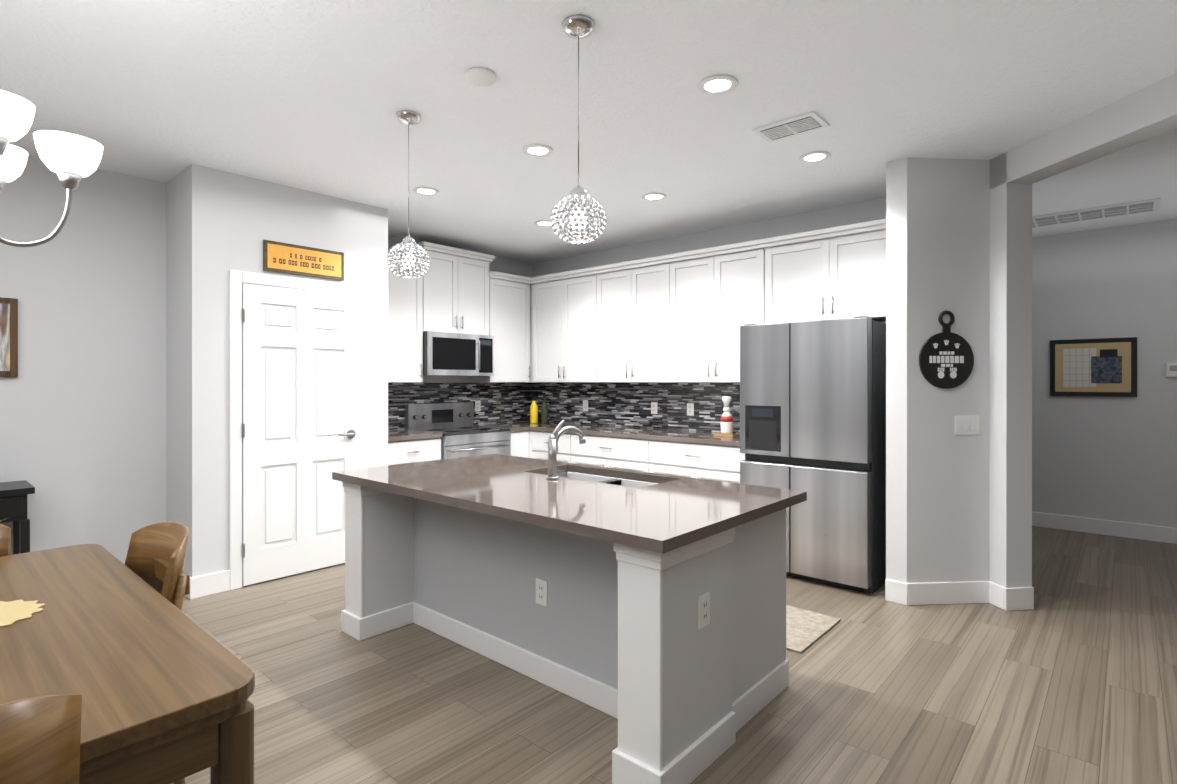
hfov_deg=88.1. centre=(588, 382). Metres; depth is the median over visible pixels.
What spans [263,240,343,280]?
sign
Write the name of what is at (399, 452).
base cabinet
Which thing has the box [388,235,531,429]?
wall
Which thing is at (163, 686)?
dining table
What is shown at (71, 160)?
dining chandelier
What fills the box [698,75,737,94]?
recessed light
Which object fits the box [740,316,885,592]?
refrigerator
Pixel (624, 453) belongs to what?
base cabinet
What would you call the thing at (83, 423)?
wall
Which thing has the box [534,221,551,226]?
recessed light
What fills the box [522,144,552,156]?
recessed light
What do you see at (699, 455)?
base cabinet
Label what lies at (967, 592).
baseboard
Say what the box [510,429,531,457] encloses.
base cabinet
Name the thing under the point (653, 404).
outlet
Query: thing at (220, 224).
wall
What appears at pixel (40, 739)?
dining chair
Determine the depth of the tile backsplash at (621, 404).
6.04 m
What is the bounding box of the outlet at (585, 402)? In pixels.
[583,400,587,410]
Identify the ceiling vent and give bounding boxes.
[752,111,829,142]
[1032,198,1159,227]
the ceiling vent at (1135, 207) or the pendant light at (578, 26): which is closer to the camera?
the pendant light at (578, 26)
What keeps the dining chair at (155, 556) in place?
on the floor
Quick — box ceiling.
[0,0,1176,262]
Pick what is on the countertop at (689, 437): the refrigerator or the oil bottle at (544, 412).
the oil bottle at (544, 412)
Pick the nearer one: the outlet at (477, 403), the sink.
the sink
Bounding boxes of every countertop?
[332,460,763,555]
[388,429,441,440]
[452,454,806,515]
[474,425,527,428]
[496,421,739,448]
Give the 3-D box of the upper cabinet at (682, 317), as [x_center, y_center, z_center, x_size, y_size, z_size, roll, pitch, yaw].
[1.170,-0.551,5.258,1.025,1.098,0.327,0,0,42]
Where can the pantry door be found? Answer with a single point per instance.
(299, 396)
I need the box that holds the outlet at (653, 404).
[651,402,656,413]
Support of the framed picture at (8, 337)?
attached to the wall at (83, 423)
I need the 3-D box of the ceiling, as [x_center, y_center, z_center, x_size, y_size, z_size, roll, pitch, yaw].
[0.410,-1.437,1.143,10.500,0.100,12.500,0,0,42]
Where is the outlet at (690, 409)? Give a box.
[687,403,693,415]
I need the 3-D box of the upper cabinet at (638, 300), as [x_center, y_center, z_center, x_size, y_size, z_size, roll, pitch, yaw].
[0.510,-0.552,5.842,0.982,1.098,0.327,0,0,42]
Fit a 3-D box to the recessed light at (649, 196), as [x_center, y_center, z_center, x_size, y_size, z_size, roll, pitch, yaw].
[0.486,-1.385,4.531,0.183,0.008,0.183,0,0,-3]
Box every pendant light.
[386,110,430,278]
[550,14,606,244]
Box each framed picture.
[0,297,17,376]
[1050,337,1136,396]
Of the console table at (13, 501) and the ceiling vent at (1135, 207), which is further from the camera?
the ceiling vent at (1135, 207)
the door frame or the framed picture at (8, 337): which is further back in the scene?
the door frame
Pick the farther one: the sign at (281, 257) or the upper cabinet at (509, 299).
the upper cabinet at (509, 299)
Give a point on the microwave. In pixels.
(451, 354)
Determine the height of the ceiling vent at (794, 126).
0.016 m
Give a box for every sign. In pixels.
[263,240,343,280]
[919,310,973,388]
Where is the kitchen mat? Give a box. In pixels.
[786,605,840,653]
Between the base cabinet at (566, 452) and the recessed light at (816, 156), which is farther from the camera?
the base cabinet at (566, 452)
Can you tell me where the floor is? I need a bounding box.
[171,526,1176,783]
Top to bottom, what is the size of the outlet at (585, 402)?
0.115 m
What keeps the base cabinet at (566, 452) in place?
on the floor
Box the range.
[405,402,510,459]
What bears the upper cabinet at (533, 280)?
attached to the wall at (854, 213)
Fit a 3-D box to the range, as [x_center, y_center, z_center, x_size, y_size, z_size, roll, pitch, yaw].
[-1.245,0.787,5.896,0.699,1.160,0.774,0,0,42]
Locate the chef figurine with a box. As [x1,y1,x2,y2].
[713,396,739,436]
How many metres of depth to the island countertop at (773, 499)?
2.91 m
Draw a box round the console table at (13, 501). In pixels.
[0,480,34,554]
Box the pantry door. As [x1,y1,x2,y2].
[242,283,357,585]
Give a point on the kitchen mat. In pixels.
(805, 629)
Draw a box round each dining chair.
[0,524,11,556]
[0,695,81,783]
[124,521,189,783]
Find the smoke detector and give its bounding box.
[465,67,495,85]
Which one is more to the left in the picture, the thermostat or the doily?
the doily
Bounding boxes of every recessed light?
[413,187,438,195]
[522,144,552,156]
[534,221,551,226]
[641,193,665,200]
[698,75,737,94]
[799,151,830,162]
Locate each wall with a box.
[0,155,165,563]
[166,164,387,586]
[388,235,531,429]
[532,197,885,433]
[886,152,1031,587]
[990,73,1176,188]
[1032,219,1176,527]
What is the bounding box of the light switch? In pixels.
[955,416,979,434]
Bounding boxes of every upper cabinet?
[388,256,423,382]
[400,243,491,334]
[470,275,531,382]
[532,279,535,381]
[536,271,599,382]
[600,255,675,382]
[676,243,771,382]
[772,223,885,322]
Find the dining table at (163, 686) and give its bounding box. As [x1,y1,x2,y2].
[0,544,254,783]
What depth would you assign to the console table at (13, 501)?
3.40 m
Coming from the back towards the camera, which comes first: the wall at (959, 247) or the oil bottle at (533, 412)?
the oil bottle at (533, 412)
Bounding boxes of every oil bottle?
[530,397,537,422]
[541,396,547,423]
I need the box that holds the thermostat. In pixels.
[1166,363,1176,376]
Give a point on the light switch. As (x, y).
(967, 425)
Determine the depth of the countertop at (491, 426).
6.22 m
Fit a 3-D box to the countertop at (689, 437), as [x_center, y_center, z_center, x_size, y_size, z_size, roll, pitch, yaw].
[0.267,0.467,5.854,3.037,0.040,0.632,0,0,42]
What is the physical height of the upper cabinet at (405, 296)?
1.098 m
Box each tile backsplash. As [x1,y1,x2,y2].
[388,383,531,429]
[532,383,739,433]
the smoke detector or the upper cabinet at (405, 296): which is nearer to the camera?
the smoke detector
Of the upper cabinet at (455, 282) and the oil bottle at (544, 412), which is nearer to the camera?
the upper cabinet at (455, 282)
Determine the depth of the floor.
2.66 m
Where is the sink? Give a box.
[560,468,663,487]
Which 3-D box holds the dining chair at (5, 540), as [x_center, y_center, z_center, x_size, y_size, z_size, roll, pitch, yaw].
[-2.192,0.933,1.980,0.521,0.882,0.483,0,0,42]
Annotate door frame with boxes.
[229,270,366,589]
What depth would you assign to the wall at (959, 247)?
3.77 m
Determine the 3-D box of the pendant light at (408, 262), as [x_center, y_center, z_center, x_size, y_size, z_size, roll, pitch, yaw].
[-0.934,-0.967,3.160,0.223,0.843,0.223,0,0,42]
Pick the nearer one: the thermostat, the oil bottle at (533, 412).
the thermostat
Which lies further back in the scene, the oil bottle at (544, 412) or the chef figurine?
the oil bottle at (544, 412)
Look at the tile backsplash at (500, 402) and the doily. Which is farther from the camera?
the tile backsplash at (500, 402)
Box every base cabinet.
[388,437,441,465]
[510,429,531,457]
[536,433,575,463]
[576,433,655,472]
[656,441,744,482]
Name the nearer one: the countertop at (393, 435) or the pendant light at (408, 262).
the pendant light at (408, 262)
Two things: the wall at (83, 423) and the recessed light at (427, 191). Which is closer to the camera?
the wall at (83, 423)
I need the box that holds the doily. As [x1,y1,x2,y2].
[0,599,44,626]
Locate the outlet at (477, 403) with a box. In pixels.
[475,400,480,410]
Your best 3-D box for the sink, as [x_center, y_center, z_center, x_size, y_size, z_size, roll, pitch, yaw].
[0.056,0.625,3.235,0.808,0.212,0.368,0,0,42]
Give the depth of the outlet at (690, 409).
5.66 m
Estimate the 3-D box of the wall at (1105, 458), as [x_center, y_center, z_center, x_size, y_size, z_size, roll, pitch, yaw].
[5.733,-0.011,4.593,7.100,2.760,0.120,0,0,42]
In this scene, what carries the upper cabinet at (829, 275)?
attached to the wall at (854, 213)
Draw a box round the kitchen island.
[338,480,788,783]
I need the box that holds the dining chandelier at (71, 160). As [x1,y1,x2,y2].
[0,90,103,246]
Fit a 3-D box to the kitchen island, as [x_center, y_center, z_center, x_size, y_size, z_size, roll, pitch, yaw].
[-0.211,0.951,3.053,2.132,0.840,1.077,0,0,42]
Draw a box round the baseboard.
[185,512,1176,610]
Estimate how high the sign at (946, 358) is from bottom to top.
0.485 m
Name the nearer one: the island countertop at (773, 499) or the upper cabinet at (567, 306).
the island countertop at (773, 499)
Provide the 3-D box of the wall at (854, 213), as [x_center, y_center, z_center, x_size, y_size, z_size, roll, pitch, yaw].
[0.856,-0.013,5.838,4.185,2.760,0.120,0,0,42]
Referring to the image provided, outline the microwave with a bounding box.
[423,331,493,375]

